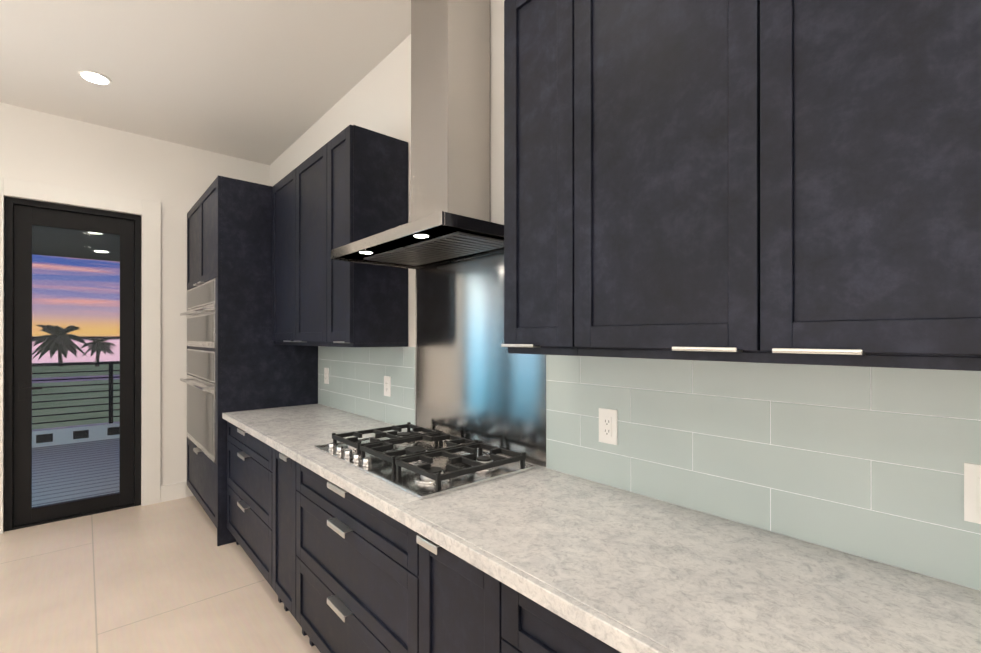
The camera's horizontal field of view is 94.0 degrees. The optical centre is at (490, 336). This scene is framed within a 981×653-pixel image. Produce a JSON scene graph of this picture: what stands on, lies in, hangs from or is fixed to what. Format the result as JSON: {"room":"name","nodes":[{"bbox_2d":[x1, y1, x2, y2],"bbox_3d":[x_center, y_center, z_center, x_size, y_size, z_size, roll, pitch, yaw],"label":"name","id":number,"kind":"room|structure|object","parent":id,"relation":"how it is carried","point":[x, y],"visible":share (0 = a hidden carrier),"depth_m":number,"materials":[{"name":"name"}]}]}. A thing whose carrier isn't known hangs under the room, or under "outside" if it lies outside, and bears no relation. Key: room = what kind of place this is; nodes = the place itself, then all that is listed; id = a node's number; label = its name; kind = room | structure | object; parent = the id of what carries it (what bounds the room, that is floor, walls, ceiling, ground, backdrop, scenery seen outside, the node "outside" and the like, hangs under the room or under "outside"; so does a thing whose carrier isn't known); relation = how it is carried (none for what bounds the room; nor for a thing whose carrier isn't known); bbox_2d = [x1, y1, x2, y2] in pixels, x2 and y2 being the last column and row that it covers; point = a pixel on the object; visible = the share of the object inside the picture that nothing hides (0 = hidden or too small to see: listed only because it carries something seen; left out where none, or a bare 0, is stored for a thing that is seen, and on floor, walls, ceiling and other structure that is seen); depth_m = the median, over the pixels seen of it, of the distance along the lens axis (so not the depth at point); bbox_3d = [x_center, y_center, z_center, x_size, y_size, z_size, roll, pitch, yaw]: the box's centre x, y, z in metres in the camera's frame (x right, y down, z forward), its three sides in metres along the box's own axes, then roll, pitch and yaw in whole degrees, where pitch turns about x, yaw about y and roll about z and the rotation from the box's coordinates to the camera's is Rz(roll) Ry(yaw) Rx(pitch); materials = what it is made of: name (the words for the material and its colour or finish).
{"room":"kitchen","nodes":[
{"label":"kitchen","id":0,"kind":"room"},
{"bbox_2d":[0,102,269,531],"bbox_3d":[-3.946,-0.139,3.145,4.500,3.160,0.150,0,0,-42],"label":"wall","id":1,"kind":"structure","parent":0,"point":[176,180],"depth_m":3.99,"materials":[{"name":"white paint"}]},
{"bbox_2d":[0,177,160,533],"bbox_3d":[-4.217,0.136,2.870,3.490,2.610,0.140,0,0,-42],"label":"door frame","id":2,"kind":"structure","parent":1,"relation":"attached to","point":[23,217],"depth_m":3.68,"materials":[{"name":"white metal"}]},
{"bbox_2d":[160,482,185,501],"bbox_3d":[-1.490,1.366,-0.153,3.800,0.140,8.039,0,0,-42],"label":"baseboard","id":3,"kind":"structure","parent":1,"relation":"attached to","point":[170,492],"depth_m":4.03,"materials":[{"name":"white"}]},
{"bbox_2d":[0,496,319,652],"bbox_3d":[-1.284,1.466,0.029,4.650,0.060,8.340,0,0,-42],"label":"floor","id":4,"kind":"structure","parent":0,"point":[171,576],"depth_m":2.60,"materials":[{"name":"tile"}]},
{"bbox_2d":[184,175,317,545],"bbox_3d":[-2.040,0.168,3.851,0.708,2.550,1.278,0,0,-42],"label":"tall cabinet","id":5,"kind":"object","parent":4,"relation":"on","point":[238,359],"depth_m":3.32,"materials":[{"name":"black wood"}]},
{"bbox_2d":[227,421,281,602],"bbox_3d":[-1.264,1.004,2.998,0.675,0.875,1.024,0,0,-42],"label":"base cabinet","id":6,"kind":"object","parent":4,"relation":"on","point":[249,491],"visible":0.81,"depth_m":2.73,"materials":[{"name":"black wood"}]},
{"bbox_2d":[272,448,306,635],"bbox_3d":[-0.803,1.003,2.479,0.675,0.875,0.363,0,0,-42],"label":"base cabinet","id":7,"kind":"object","parent":4,"relation":"on","point":[284,490],"visible":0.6,"depth_m":2.29,"materials":[{"name":"black wood"}]},
{"bbox_2d":[296,462,418,652],"bbox_3d":[-0.334,1.002,1.951,0.675,0.875,1.047,0,0,-42],"label":"base cabinet","id":8,"kind":"object","parent":4,"relation":"on","point":[357,575],"visible":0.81,"depth_m":1.70,"materials":[{"name":"black wood"}]},
{"bbox_2d":[222,404,980,652],"bbox_3d":[-0.195,0.544,1.798,0.671,0.039,4.239,0,0,-42],"label":"countertop","id":9,"kind":"structure","parent":8,"relation":"on","point":[621,570],"depth_m":1.04,"materials":[{"name":"stone"}]},
{"bbox_2d":[314,422,534,499],"bbox_3d":[-0.324,0.511,1.983,0.533,0.103,0.914,0,0,-42],"label":"cooktop","id":10,"kind":"object","parent":9,"relation":"in","point":[429,463],"visible":1,"depth_m":1.83,"materials":[{"name":"silver metal"}]},
{"bbox_2d":[416,534,502,652],"bbox_3d":[0.133,1.001,1.425,0.675,0.875,0.358,0,0,-42],"label":"base cabinet","id":11,"kind":"object","parent":4,"relation":"on","point":[459,605],"visible":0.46,"depth_m":1.23,"materials":[{"name":"black wood"}]},
{"bbox_2d":[501,582,620,652],"bbox_3d":[0.558,1.000,0.945,0.675,0.875,0.923,0,0,-42],"label":"base cabinet","id":12,"kind":"object","parent":4,"relation":"on","point":[528,625],"visible":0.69,"depth_m":1.01,"materials":[{"name":"black wood"}]},
{"bbox_2d":[0,0,410,164],"bbox_3d":[-1.228,-1.774,0.084,4.800,0.100,8.340,0,0,-42],"label":"ceiling","id":13,"kind":"structure","parent":0,"point":[268,82],"depth_m":2.86,"materials":[{"name":"white paint"}]},
{"bbox_2d":[78,70,111,84],"bbox_3d":[-2.621,-1.713,3.033,0.170,0.009,0.170,0,0,-42],"label":"recessed light","id":14,"kind":"object","parent":13,"relation":"in","point":[94,77],"visible":1,"depth_m":3.02,"materials":[{"name":"white"}]},
{"bbox_2d":[270,0,545,467],"bbox_3d":[0.511,-0.111,1.625,0.150,3.220,8.340,0,0,-42],"label":"wall","id":15,"kind":"structure","parent":0,"point":[377,98],"depth_m":2.71,"materials":[{"name":"white paint"}]},
{"bbox_2d":[272,143,329,346],"bbox_3d":[-1.151,-0.525,3.101,0.374,1.167,1.023,0,0,-42],"label":"upper cabinet","id":16,"kind":"object","parent":15,"relation":"attached to","point":[299,254],"visible":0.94,"depth_m":2.94,"materials":[{"name":"black wood"}]},
{"bbox_2d":[327,125,407,346],"bbox_3d":[-0.710,-0.526,2.604,0.374,1.167,0.305,0,0,-42],"label":"upper cabinet","id":17,"kind":"object","parent":15,"relation":"attached to","point":[367,194],"visible":1,"depth_m":2.49,"materials":[{"name":"black wood"}]},
{"bbox_2d":[331,0,503,269],"bbox_3d":[-0.280,-1.044,2.024,0.495,1.348,0.914,0,0,-42],"label":"range hood","id":18,"kind":"object","parent":15,"relation":"attached to","point":[450,222],"visible":0.94,"depth_m":2.00,"materials":[{"name":"silver metal"}]},
{"bbox_2d":[416,252,545,466],"bbox_3d":[-0.095,0.067,2.189,0.005,0.914,0.966,0,0,-42],"label":"backsplash panel","id":19,"kind":"object","parent":15,"relation":"attached to","point":[475,380],"visible":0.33,"depth_m":2.17,"materials":[{"name":"grey metal"}]},
{"bbox_2d":[501,0,577,355],"bbox_3d":[0.260,-0.528,1.511,0.374,1.167,0.288,0,0,-42],"label":"upper cabinet","id":20,"kind":"object","parent":15,"relation":"attached to","point":[538,176],"visible":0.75,"depth_m":1.40,"materials":[{"name":"black wood"}]},
{"bbox_2d":[318,346,980,590],"bbox_3d":[0.053,0.290,2.018,0.010,0.467,4.238,0,0,-42],"label":"tile backsplash","id":21,"kind":"structure","parent":15,"relation":"attached to","point":[866,462],"depth_m":1.21,"materials":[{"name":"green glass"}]},
{"bbox_2d":[324,368,328,383],"bbox_3d":[-1.243,0.297,3.463,0.009,0.120,0.074,0,0,-42],"label":"electrical outlet","id":22,"kind":"object","parent":21,"relation":"attached to","point":[326,375],"visible":1,"depth_m":3.45,"materials":[{"name":"white plastic"}]},
{"bbox_2d":[384,376,390,396],"bbox_3d":[-0.625,0.301,2.768,0.009,0.120,0.074,0,0,-42],"label":"electrical outlet","id":23,"kind":"object","parent":21,"relation":"attached to","point":[387,385],"visible":1,"depth_m":2.75,"materials":[{"name":"white plastic"}]},
{"bbox_2d":[599,408,617,444],"bbox_3d":[0.410,0.314,1.601,0.009,0.120,0.074,0,0,-42],"label":"electrical outlet","id":24,"kind":"object","parent":21,"relation":"attached to","point":[608,426],"visible":1,"depth_m":1.59,"materials":[{"name":"white plastic"}]},
{"bbox_2d":[964,462,980,523],"bbox_3d":[1.010,0.323,0.924,0.009,0.120,0.074,0,0,-42],"label":"electrical outlet","id":25,"kind":"object","parent":21,"relation":"attached to","point":[972,492],"visible":1,"depth_m":0.94,"materials":[{"name":"white plastic"}]},
{"bbox_2d":[574,0,980,370],"bbox_3d":[0.693,-0.529,1.022,0.374,1.167,1.016,0,0,-42],"label":"upper cabinet","id":26,"kind":"object","parent":15,"relation":"attached to","point":[781,181],"visible":1,"depth_m":0.91,"materials":[{"name":"black wood"}]},
{"label":"outside","id":27,"kind":"structure","parent":0,"visible":0},
{"bbox_2d":[32,339,119,362],"bbox_3d":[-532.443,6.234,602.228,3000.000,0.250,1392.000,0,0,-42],"label":"water","id":28,"kind":"structure","parent":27,"point":[71,357],"depth_m":127.88,"materials":[{"name":"pink liquid"}]},
{"bbox_2d":[32,336,119,339],"bbox_3d":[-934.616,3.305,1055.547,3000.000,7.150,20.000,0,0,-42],"label":"ground","id":29,"kind":"structure","parent":28,"relation":"on","point":[96,337],"depth_m":1060.99,"materials":[{"name":"grey"}]},
{"bbox_2d":[32,226,119,261],"bbox_3d":[-5.227,-1.186,4.591,8.500,0.140,3.709,0,0,-42],"label":"ceiling","id":30,"kind":"structure","parent":27,"point":[108,244],"depth_m":5.54,"materials":[{"name":"grey"}]},
{"bbox_2d":[88,232,109,252],"bbox_3d":[-4.655,-1.112,5.438,0.180,0.004,1.582,0,0,-38],"label":"recessed light","id":31,"kind":"object","parent":30,"relation":"in","point":[99,250],"depth_m":5.97,"materials":[{"name":"white"}]},
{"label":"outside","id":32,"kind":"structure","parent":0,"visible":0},
{"bbox_2d":[32,364,119,429],"bbox_3d":[-36.428,5.059,43.139,300.000,0.300,102.809,0,0,-42],"label":"lawn","id":33,"kind":"structure","parent":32,"point":[71,402],"depth_m":36.77,"materials":[{"name":"green plant"}]},
{"bbox_2d":[32,325,86,366],"bbox_3d":[-72.103,1.538,76.470,8.101,6.913,8.173,0,0,-42],"label":"palm tree","id":34,"kind":"object","parent":33,"relation":"on","point":[48,342],"depth_m":75.26,"materials":[{"name":"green plant"}]},
{"bbox_2d":[32,375,119,382],"bbox_3d":[-46.651,4.919,54.662,300.000,0.020,8.000,0,0,-42],"label":"road","id":35,"kind":"structure","parent":33,"relation":"on","point":[72,380],"depth_m":53.50,"materials":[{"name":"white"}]},
{"bbox_2d":[80,337,115,365],"bbox_3d":[-64.971,2.502,75.844,4.823,4.969,4.769,0,0,-42],"label":"palm tree","id":36,"kind":"object","parent":33,"relation":"on","point":[96,344],"depth_m":75.25,"materials":[{"name":"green plant"}]},
{"bbox_3d":[-5.194,3.269,4.546,8.500,3.150,3.609,0,0,-42],"label":"base block","id":37,"kind":"object","parent":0,"visible":0},
{"bbox_2d":[32,438,119,506],"bbox_3d":[-5.194,1.575,4.549,8.500,0.238,3.609,0,0,-42],"label":"balcony floor","id":38,"kind":"structure","parent":37,"relation":"on","point":[63,480],"depth_m":4.94,"materials":[{"name":"grey wood"}]},
{"bbox_2d":[32,361,119,447],"bbox_3d":[-6.346,0.907,5.819,8.540,1.102,0.182,0,0,-42],"label":"railing","id":39,"kind":"object","parent":38,"relation":"on","point":[56,433],"depth_m":6.32,"materials":[{"name":"black metal"}]}
]}

